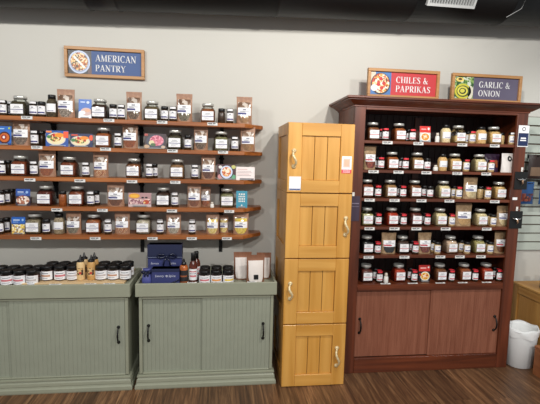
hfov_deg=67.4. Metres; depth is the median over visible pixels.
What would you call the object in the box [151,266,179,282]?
gift box
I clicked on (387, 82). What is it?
framed sign
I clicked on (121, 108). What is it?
bottle
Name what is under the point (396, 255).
shelf
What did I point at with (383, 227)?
shelf
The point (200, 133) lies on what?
pouch
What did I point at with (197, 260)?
bottle
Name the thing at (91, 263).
squeeze bottle
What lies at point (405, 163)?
bottle
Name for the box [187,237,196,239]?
price tag
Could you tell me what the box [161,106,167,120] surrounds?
bottle
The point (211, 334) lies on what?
base cabinet
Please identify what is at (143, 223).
spice jar
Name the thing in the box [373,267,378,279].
bottle
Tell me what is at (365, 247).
spice jar
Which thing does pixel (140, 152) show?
wall shelf
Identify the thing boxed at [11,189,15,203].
bottle
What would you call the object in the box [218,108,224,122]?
bottle
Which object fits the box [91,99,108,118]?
spice jar
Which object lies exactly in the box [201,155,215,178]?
pouch
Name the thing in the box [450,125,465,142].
spice jar
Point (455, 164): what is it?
spice jar
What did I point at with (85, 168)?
bottle
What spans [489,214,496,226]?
bottle
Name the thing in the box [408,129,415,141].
bottle
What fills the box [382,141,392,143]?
price tag
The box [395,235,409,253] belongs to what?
spice jar
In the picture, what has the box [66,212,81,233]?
pouch
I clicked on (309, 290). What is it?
upper cabinet
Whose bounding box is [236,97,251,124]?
pouch
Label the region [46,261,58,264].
jar
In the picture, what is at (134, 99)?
pouch
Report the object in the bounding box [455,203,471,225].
pouch
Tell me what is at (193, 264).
sauce bottle
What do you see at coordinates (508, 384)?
floor
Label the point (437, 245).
bottle
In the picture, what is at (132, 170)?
spice jar
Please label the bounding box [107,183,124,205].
pouch
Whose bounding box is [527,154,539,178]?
pack
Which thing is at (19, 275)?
jar
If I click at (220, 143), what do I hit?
spice jar
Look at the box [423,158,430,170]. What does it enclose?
bottle
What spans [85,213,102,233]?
spice jar
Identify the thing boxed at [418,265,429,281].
card
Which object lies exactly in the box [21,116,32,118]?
price tag
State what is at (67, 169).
spice jar
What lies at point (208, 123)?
price tag
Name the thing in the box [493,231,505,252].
pouch
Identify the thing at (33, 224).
spice jar
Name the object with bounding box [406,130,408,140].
bottle
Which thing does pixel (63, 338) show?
base cabinet
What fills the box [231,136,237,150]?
bottle
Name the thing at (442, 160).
shaker bottle
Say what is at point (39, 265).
jar
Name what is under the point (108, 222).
bottle
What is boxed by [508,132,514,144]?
bottle
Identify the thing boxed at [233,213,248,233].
pouch
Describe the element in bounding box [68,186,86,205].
spice jar
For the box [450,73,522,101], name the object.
framed sign
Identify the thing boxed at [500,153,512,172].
pouch
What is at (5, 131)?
card
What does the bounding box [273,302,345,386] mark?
base cabinet
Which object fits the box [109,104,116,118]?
bottle
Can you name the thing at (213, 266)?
jar
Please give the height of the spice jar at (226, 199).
0.133 m
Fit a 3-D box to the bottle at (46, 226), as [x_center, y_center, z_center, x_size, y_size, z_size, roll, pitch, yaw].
[-1.510,0.165,2.736,0.048,0.100,0.050,1,6,-5]
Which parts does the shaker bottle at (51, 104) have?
lid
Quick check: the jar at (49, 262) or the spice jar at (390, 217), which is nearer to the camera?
the jar at (49, 262)
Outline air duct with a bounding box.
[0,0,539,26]
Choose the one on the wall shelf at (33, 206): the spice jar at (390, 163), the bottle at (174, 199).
the bottle at (174, 199)
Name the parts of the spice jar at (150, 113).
lid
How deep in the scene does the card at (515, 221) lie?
2.89 m
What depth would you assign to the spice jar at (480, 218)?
2.93 m
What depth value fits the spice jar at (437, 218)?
2.89 m
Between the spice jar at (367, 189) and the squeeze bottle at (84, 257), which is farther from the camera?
the spice jar at (367, 189)
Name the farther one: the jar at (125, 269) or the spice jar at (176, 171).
the spice jar at (176, 171)
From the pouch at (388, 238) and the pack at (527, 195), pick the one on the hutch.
the pouch at (388, 238)
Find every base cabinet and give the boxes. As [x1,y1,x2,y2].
[0,268,141,395]
[135,267,276,389]
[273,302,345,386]
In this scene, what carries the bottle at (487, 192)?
on the hutch
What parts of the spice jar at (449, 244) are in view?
lid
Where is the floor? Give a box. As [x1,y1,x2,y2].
[0,350,539,403]
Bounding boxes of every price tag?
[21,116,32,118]
[24,178,34,180]
[30,237,40,239]
[31,146,41,148]
[74,179,84,181]
[90,237,100,239]
[97,209,107,211]
[100,148,110,150]
[103,119,113,121]
[127,180,136,182]
[147,237,157,239]
[157,121,166,123]
[167,149,177,152]
[170,181,179,183]
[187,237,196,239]
[207,122,217,125]
[218,151,227,153]
[222,237,231,239]
[224,210,233,212]
[364,199,374,201]
[364,227,374,229]
[364,256,373,258]
[368,170,378,172]
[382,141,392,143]
[389,199,399,201]
[389,227,399,229]
[393,171,403,173]
[413,142,423,144]
[421,171,431,173]
[452,172,461,174]
[476,255,485,257]
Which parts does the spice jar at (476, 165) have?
lid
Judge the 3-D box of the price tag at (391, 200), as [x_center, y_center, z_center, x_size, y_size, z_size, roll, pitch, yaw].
[0.855,-0.011,2.780,0.072,0.020,0.002,1,6,-7]
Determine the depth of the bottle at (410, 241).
2.93 m
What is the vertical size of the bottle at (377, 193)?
0.087 m
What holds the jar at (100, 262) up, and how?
on the display board
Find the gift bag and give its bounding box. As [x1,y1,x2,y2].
[485,154,499,171]
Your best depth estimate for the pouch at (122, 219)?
2.79 m
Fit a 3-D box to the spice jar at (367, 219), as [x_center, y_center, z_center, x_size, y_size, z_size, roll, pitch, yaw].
[0.681,0.100,2.854,0.088,0.123,0.089,1,6,-4]
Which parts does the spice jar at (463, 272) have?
lid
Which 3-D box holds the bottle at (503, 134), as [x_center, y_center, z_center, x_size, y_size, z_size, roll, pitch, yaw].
[1.676,-0.458,2.938,0.044,0.086,0.044,1,6,-6]
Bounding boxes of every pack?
[521,182,534,203]
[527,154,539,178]
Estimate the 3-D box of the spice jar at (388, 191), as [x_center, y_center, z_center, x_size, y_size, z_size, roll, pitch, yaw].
[0.842,-0.094,2.852,0.088,0.123,0.089,0,6,-10]
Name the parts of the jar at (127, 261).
lid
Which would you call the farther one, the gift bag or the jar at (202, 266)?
the gift bag
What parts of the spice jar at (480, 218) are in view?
lid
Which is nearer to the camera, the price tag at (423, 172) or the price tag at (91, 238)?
the price tag at (91, 238)
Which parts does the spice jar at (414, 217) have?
lid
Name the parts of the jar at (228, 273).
lid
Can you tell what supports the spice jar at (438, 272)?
on the hutch
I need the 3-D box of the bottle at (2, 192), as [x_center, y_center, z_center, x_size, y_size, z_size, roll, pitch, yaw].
[-1.783,-0.029,2.682,0.048,0.100,0.050,0,6,-8]
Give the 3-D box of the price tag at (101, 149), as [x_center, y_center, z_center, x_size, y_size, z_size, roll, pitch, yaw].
[-1.085,-0.348,2.673,0.068,0.020,0.002,1,6,-7]
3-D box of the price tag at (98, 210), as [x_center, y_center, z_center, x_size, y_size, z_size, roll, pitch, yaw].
[-1.123,0.056,2.713,0.068,0.020,0.002,1,6,-7]
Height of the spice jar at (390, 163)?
0.123 m
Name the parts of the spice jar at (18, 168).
lid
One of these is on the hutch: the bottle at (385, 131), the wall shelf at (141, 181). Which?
the bottle at (385, 131)
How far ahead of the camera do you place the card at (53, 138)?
2.68 m
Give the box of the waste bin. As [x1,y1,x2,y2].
[506,320,539,368]
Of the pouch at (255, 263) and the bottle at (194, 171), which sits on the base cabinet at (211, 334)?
the pouch at (255, 263)
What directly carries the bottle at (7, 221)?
on the wall shelf at (200, 234)
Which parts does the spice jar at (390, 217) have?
lid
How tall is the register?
0.119 m
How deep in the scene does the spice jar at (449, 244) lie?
2.92 m
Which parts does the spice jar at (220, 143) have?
lid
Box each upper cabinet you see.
[274,245,348,323]
[276,188,351,257]
[277,122,354,192]
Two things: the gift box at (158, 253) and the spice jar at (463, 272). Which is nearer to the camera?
the gift box at (158, 253)
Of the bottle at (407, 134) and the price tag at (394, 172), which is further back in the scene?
the bottle at (407, 134)
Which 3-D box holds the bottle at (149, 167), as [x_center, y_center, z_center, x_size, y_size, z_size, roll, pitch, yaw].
[-0.826,-0.213,2.777,0.048,0.101,0.050,1,6,-5]
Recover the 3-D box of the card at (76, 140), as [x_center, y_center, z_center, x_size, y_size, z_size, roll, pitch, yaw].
[-1.258,-0.411,2.706,0.144,0.090,0.050,1,6,-7]
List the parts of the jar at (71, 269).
lid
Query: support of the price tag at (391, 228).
attached to the hutch
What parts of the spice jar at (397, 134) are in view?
lid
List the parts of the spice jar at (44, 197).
lid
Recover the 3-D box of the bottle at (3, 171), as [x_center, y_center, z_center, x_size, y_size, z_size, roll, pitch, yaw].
[-1.763,-0.224,2.663,0.048,0.101,0.050,1,6,-8]
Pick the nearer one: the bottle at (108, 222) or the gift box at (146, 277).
the gift box at (146, 277)
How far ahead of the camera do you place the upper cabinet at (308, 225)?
2.60 m
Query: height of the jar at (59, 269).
0.093 m
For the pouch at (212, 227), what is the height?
0.142 m
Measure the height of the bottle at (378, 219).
0.087 m
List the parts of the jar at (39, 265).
lid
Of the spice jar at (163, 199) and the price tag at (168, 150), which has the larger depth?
the spice jar at (163, 199)
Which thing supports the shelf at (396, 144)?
attached to the hutch
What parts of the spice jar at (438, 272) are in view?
lid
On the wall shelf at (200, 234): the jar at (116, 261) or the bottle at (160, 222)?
the bottle at (160, 222)
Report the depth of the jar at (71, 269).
2.55 m
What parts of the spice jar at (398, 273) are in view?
lid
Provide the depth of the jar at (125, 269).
2.60 m
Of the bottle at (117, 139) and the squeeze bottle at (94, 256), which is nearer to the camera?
the squeeze bottle at (94, 256)
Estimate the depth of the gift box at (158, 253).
2.70 m
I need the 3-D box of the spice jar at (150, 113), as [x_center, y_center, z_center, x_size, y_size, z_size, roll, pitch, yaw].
[-0.804,-0.618,2.766,0.100,0.133,0.101,1,6,-7]
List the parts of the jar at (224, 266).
lid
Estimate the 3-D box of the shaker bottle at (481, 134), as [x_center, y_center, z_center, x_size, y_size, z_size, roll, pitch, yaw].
[1.494,-0.471,2.868,0.066,0.119,0.068,0,6,-9]
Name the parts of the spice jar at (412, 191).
lid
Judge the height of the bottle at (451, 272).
0.087 m
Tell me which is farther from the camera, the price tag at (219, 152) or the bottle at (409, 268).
the bottle at (409, 268)
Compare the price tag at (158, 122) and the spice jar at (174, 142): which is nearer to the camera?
the price tag at (158, 122)
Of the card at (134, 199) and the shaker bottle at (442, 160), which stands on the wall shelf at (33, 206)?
the card at (134, 199)
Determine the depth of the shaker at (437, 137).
2.79 m
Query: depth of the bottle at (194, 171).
2.79 m
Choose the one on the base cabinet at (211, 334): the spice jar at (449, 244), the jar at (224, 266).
the jar at (224, 266)
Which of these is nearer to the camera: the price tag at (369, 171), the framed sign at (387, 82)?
the price tag at (369, 171)
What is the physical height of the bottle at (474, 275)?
0.087 m
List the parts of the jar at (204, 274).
lid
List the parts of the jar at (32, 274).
lid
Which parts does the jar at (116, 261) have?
lid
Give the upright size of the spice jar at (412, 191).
0.123 m
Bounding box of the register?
[425,0,476,8]
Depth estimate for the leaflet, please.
2.74 m
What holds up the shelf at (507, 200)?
attached to the hutch
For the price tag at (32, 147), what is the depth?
2.62 m
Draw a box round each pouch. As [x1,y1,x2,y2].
[12,121,30,145]
[38,150,56,176]
[57,89,74,117]
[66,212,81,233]
[93,152,108,177]
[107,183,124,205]
[115,212,129,233]
[122,125,137,148]
[126,92,141,119]
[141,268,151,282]
[166,213,180,233]
[176,94,192,121]
[187,184,200,206]
[194,127,207,149]
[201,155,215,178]
[201,187,210,205]
[206,214,218,233]
[219,215,227,232]
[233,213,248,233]
[234,252,251,279]
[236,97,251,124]
[240,127,254,151]
[246,255,264,281]
[257,252,270,278]
[363,146,375,169]
[381,232,395,253]
[418,232,430,253]
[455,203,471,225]
[462,177,477,198]
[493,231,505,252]
[496,206,507,225]
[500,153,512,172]
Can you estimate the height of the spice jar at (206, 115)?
0.133 m
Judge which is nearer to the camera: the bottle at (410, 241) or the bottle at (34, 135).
the bottle at (34, 135)
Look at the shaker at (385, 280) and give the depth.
2.86 m
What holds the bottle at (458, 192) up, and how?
on the hutch
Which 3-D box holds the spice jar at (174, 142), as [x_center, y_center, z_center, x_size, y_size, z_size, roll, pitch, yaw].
[-0.656,-0.429,2.804,0.100,0.133,0.101,1,6,-6]
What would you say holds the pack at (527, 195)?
hanging from the panel
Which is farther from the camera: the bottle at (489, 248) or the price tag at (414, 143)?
the bottle at (489, 248)
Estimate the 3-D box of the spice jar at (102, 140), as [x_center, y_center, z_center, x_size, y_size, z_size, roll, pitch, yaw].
[-1.126,-0.435,2.747,0.100,0.133,0.101,1,6,-8]
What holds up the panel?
attached to the wall
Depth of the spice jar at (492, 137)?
2.87 m
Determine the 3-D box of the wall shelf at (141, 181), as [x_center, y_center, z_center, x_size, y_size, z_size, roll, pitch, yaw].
[-1.297,-0.092,2.789,2.492,0.164,0.218,1,6,-7]
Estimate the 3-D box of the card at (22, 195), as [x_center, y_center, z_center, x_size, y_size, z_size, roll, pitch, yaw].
[-1.645,-0.033,2.701,0.090,0.111,0.050,1,6,-5]
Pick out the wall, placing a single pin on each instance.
(291, 69)
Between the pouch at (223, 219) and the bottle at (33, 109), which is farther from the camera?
the pouch at (223, 219)
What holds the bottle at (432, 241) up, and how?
on the hutch
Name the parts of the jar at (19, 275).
lid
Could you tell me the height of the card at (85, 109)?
0.128 m
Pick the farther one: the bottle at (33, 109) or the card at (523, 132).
the card at (523, 132)
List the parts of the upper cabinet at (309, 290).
door handle, door panel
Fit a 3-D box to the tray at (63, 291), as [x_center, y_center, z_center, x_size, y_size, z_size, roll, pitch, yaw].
[-1.640,0.527,2.643,1.486,0.086,0.388,1,6,-7]
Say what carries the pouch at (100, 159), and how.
on the wall shelf at (141, 181)
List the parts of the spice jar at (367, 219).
lid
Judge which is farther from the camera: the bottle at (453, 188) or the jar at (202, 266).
the bottle at (453, 188)
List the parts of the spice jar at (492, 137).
lid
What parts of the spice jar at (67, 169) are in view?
lid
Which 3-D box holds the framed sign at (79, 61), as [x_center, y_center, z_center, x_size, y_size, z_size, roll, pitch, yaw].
[-1.144,-0.962,2.809,0.532,0.203,0.028,1,6,-7]
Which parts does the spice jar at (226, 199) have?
lid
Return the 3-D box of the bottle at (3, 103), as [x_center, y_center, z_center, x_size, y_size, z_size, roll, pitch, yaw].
[-1.730,-0.609,2.626,0.048,0.101,0.050,1,6,-6]
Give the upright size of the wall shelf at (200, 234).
0.164 m
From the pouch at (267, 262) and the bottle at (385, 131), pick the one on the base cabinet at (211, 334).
the pouch at (267, 262)
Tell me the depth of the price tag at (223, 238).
2.83 m
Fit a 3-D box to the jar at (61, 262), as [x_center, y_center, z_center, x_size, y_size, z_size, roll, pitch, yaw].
[-1.342,0.438,2.651,0.072,0.093,0.074,-1,6,-18]
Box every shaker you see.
[383,273,387,282]
[435,133,439,141]
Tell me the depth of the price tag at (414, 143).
2.76 m
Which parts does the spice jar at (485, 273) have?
lid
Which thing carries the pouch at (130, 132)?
on the wall shelf at (140, 152)
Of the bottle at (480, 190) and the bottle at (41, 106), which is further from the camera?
the bottle at (480, 190)
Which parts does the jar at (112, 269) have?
lid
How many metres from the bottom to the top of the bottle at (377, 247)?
0.087 m
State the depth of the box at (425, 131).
2.81 m
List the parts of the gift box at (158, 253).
lid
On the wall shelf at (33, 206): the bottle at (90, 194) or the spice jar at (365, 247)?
the bottle at (90, 194)
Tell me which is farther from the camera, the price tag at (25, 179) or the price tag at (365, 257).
the price tag at (365, 257)
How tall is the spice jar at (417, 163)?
0.123 m
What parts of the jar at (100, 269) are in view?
lid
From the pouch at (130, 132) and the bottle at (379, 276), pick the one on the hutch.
the bottle at (379, 276)
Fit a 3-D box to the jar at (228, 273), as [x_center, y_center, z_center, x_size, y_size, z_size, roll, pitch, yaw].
[-0.275,0.489,2.661,0.072,0.093,0.074,-1,7,-22]
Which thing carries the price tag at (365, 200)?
attached to the hutch
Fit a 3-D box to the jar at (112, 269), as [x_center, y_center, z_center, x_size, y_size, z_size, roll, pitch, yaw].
[-1.011,0.450,2.614,0.072,0.093,0.074,1,6,-2]
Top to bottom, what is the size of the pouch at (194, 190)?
0.161 m
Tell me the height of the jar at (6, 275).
0.093 m
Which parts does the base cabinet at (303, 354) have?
door, door panel, door handle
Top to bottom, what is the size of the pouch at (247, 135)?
0.171 m
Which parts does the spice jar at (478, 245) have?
lid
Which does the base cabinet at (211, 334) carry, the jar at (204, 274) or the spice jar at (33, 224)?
the jar at (204, 274)
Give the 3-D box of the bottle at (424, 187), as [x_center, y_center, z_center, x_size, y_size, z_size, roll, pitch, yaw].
[1.108,-0.075,2.911,0.044,0.086,0.046,1,6,-5]
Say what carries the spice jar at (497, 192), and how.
on the hutch
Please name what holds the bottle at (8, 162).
on the wall shelf at (141, 181)
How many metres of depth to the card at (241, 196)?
2.87 m
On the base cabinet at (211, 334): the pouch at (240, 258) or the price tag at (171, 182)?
the pouch at (240, 258)
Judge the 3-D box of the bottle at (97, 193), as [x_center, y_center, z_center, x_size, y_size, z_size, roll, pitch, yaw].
[-1.207,-0.029,2.812,0.048,0.100,0.050,1,6,-6]
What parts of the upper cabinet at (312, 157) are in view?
door handle, door panel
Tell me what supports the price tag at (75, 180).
attached to the wall shelf at (141, 181)
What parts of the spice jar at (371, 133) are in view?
lid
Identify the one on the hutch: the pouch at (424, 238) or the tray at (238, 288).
the pouch at (424, 238)
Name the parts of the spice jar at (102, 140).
lid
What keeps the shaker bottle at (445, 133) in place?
on the hutch
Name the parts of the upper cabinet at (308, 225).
door panel, door handle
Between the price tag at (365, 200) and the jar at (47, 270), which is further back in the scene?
the price tag at (365, 200)
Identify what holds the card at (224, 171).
on the wall shelf at (141, 181)
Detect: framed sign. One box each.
[64,46,144,79]
[366,68,439,98]
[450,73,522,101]
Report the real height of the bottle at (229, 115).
0.101 m
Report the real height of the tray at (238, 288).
0.086 m
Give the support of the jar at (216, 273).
on the base cabinet at (211, 334)
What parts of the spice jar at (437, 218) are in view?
lid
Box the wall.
[0,7,539,349]
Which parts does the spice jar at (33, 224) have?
lid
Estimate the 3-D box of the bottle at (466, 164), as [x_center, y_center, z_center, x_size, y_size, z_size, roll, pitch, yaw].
[1.387,-0.259,2.864,0.044,0.087,0.046,0,6,-9]
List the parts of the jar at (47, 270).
lid, jar glass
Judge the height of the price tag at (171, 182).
0.020 m
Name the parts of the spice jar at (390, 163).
lid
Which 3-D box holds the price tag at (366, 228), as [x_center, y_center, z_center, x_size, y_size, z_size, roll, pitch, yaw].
[0.684,0.183,2.780,0.072,0.020,0.002,1,6,-7]
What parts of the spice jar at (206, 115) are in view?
lid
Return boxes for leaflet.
[351,192,359,220]
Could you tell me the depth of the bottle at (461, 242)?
2.97 m
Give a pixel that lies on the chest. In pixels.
(525, 306)
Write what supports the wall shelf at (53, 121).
attached to the wall
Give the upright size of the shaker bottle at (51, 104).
0.148 m
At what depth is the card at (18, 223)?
2.71 m
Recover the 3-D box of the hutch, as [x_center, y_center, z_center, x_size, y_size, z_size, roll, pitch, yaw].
[1.143,0.253,2.994,1.402,1.920,0.460,1,6,-7]
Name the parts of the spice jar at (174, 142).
lid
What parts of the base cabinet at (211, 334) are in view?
door handle, door, moulding, door, door handle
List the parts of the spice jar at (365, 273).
lid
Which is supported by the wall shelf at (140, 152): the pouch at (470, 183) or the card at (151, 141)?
the card at (151, 141)
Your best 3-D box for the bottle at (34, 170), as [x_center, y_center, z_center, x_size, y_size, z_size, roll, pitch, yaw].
[-1.565,-0.222,2.688,0.048,0.101,0.050,1,6,-7]
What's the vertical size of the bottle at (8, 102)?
0.101 m
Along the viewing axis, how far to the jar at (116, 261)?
2.67 m
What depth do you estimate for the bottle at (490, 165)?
2.87 m
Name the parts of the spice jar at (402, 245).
lid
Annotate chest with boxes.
[510,281,539,344]
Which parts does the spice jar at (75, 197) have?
lid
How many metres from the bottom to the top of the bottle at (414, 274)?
0.087 m
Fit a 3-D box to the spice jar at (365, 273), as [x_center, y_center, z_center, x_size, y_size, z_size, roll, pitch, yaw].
[0.686,0.505,2.899,0.088,0.123,0.089,1,6,-8]
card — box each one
[0,126,10,144]
[11,217,24,233]
[16,189,29,205]
[46,130,68,146]
[70,133,92,146]
[78,99,91,117]
[128,193,150,206]
[144,133,165,148]
[217,164,235,179]
[236,167,254,179]
[236,191,246,207]
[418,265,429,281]
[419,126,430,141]
[509,207,522,228]
[514,167,527,189]
[517,125,529,146]
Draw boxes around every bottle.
[0,100,7,114]
[0,160,6,175]
[0,190,5,205]
[0,218,4,233]
[3,189,11,203]
[3,217,10,232]
[6,160,11,174]
[7,101,10,115]
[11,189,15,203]
[29,101,37,116]
[30,130,38,145]
[30,161,38,175]
[37,101,45,116]
[39,131,45,145]
[42,219,50,233]
[46,94,57,116]
[53,213,64,233]
[59,191,66,205]
[76,255,84,279]
[82,162,89,176]
[82,252,87,276]
[87,191,94,205]
[87,255,95,279]
[92,252,98,264]
[94,190,99,204]
[104,219,111,233]
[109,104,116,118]
[114,133,121,147]
[117,104,124,119]
[146,164,152,177]
[153,164,157,177]
[157,219,163,234]
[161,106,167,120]
[169,106,176,120]
[171,192,178,206]
[180,259,187,282]
[184,135,191,149]
[189,219,195,234]
[189,253,196,281]
[191,165,198,178]
[194,251,199,280]
[195,258,199,280]
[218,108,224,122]
[226,109,233,122]
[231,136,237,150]
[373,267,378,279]
[374,185,380,197]
[374,241,380,253]
[375,213,381,225]
[376,270,382,282]
[377,157,383,169]
[382,128,388,140]
[397,185,399,196]
[399,158,402,169]
[399,185,405,197]
[400,213,406,225]
[402,158,408,169]
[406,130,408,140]
[407,267,413,279]
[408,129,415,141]
[409,240,415,251]
[410,269,417,282]
[412,241,418,253]
[421,185,426,197]
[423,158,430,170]
[423,213,430,225]
[426,186,432,198]
[430,240,436,251]
[434,241,440,253]
[437,154,446,170]
[440,125,450,142]
[448,214,454,225]
[448,269,454,281]
[450,186,455,197]
[455,186,461,198]
[458,240,464,251]
[462,159,469,171]
[463,241,470,253]
[468,131,475,142]
[471,269,478,281]
[475,127,486,143]
[476,186,483,197]
[484,187,490,198]
[486,241,493,253]
[487,160,494,171]
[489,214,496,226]
[492,266,497,278]
[495,269,502,280]
[501,133,504,143]
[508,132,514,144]
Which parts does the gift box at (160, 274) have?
lid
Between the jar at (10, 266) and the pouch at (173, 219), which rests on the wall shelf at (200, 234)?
the pouch at (173, 219)
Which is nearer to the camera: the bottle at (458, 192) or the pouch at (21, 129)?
the pouch at (21, 129)
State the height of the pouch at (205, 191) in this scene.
0.138 m
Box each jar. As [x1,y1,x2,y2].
[0,268,13,284]
[7,265,20,268]
[10,95,29,115]
[10,156,30,175]
[13,268,26,284]
[20,265,32,268]
[25,213,42,233]
[26,268,39,284]
[32,264,42,278]
[36,185,55,205]
[41,264,53,280]
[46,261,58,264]
[54,264,66,280]
[59,261,70,264]
[60,157,79,176]
[66,264,76,280]
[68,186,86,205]
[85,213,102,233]
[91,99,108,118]
[95,128,112,147]
[95,263,106,279]
[99,261,110,264]
[107,263,118,279]
[111,260,121,269]
[119,263,131,279]
[122,260,133,275]
[126,158,142,177]
[136,214,151,233]
[144,101,159,120]
[156,187,170,206]
[167,130,182,149]
[170,159,184,178]
[199,268,209,282]
[200,103,214,122]
[200,265,210,274]
[211,265,221,268]
[211,268,221,281]
[214,131,228,150]
[220,188,233,207]
[222,265,232,278]
[222,268,233,281]
[358,263,372,281]
[359,235,373,253]
[360,207,373,225]
[362,179,373,197]
[365,122,379,139]
[381,180,396,197]
[383,207,398,225]
[384,152,398,169]
[390,123,406,140]
[390,263,405,281]
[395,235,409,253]
[406,180,421,197]
[407,207,422,225]
[408,153,423,170]
[431,208,447,225]
[431,262,446,281]
[434,181,450,198]
[441,235,457,253]
[447,154,461,170]
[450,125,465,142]
[455,262,471,280]
[470,154,486,171]
[470,235,485,252]
[471,208,487,225]
[478,262,493,280]
[486,127,501,143]
[491,182,506,198]
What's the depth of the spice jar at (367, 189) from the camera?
2.80 m
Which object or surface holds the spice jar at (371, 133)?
on the hutch
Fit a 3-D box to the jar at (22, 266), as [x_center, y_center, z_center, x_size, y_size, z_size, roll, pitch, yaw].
[-1.557,0.454,2.590,0.072,0.093,0.074,2,6,4]
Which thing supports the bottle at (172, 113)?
on the wall shelf at (53, 121)
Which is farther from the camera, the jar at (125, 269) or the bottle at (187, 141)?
the bottle at (187, 141)
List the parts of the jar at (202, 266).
lid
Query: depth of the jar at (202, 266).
2.72 m
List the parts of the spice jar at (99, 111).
lid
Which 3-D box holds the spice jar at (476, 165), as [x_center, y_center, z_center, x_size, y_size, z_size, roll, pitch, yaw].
[1.499,-0.280,2.910,0.088,0.123,0.089,1,6,-8]
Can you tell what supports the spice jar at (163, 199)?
on the wall shelf at (33, 206)
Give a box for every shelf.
[0,115,262,145]
[0,145,261,171]
[0,175,261,200]
[0,203,260,214]
[0,230,259,251]
[357,270,502,290]
[359,245,504,257]
[360,220,506,229]
[362,195,509,202]
[363,169,511,175]
[364,140,514,148]
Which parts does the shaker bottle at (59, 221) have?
lid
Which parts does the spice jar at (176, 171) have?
lid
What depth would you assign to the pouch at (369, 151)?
2.79 m
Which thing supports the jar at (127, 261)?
on the display board
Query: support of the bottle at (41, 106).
on the wall shelf at (53, 121)
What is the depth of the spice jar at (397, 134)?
2.78 m
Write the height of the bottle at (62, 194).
0.100 m
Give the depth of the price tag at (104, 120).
2.65 m
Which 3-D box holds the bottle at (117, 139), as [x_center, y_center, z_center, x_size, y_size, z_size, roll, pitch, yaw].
[-1.024,-0.414,2.731,0.048,0.101,0.050,1,6,-5]
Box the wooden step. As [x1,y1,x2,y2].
[533,345,539,377]
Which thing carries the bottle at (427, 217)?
on the hutch
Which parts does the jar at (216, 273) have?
lid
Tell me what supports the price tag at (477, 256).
attached to the hutch
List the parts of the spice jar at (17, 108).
lid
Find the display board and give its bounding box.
[21,268,134,284]
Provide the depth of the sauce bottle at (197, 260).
2.70 m
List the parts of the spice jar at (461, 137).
lid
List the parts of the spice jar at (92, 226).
lid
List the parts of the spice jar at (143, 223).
lid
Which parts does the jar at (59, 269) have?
lid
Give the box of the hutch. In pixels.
[329,95,539,373]
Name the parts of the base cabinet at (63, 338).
door, door, moulding, door handle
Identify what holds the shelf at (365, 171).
attached to the hutch
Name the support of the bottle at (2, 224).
on the wall shelf at (200, 234)
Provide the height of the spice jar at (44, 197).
0.133 m
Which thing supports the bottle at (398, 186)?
on the hutch
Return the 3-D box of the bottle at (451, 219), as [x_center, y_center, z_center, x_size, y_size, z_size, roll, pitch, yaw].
[1.299,0.129,2.896,0.044,0.087,0.046,0,6,-8]
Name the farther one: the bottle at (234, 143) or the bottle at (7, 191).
the bottle at (234, 143)
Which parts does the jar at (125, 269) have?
lid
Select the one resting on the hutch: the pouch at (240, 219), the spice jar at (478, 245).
the spice jar at (478, 245)
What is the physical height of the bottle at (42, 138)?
0.100 m
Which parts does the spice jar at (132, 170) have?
lid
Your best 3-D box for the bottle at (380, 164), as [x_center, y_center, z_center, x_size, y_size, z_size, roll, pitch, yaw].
[0.763,-0.266,2.789,0.044,0.087,0.046,1,6,-5]
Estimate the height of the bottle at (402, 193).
0.087 m
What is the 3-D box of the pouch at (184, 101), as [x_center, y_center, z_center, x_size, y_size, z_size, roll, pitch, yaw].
[-0.586,-0.642,2.772,0.109,0.191,0.060,1,6,-6]
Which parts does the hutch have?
panel, door handle, door, post, rail, panel, crown moulding, rail, door, door handle, panel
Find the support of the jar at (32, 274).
on the display board
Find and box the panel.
[517,117,539,249]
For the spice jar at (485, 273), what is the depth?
2.98 m
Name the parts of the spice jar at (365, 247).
lid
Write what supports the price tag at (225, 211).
attached to the wall shelf at (33, 206)
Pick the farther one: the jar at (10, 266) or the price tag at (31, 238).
the price tag at (31, 238)
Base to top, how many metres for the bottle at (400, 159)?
0.086 m
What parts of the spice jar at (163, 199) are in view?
lid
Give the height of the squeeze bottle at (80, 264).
0.160 m
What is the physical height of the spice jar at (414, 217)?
0.123 m
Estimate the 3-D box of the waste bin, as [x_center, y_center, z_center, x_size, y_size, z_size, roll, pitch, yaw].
[1.888,1.075,3.061,0.241,0.306,0.228,1,6,-7]
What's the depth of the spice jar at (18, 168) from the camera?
2.66 m
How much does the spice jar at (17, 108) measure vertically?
0.133 m
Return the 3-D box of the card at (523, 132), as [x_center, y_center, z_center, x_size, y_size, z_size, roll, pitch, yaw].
[1.773,-0.461,2.832,0.080,0.148,0.003,1,6,-7]
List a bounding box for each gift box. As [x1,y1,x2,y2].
[147,242,182,270]
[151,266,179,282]
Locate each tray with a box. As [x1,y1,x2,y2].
[0,268,141,298]
[135,267,276,296]
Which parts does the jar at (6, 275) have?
lid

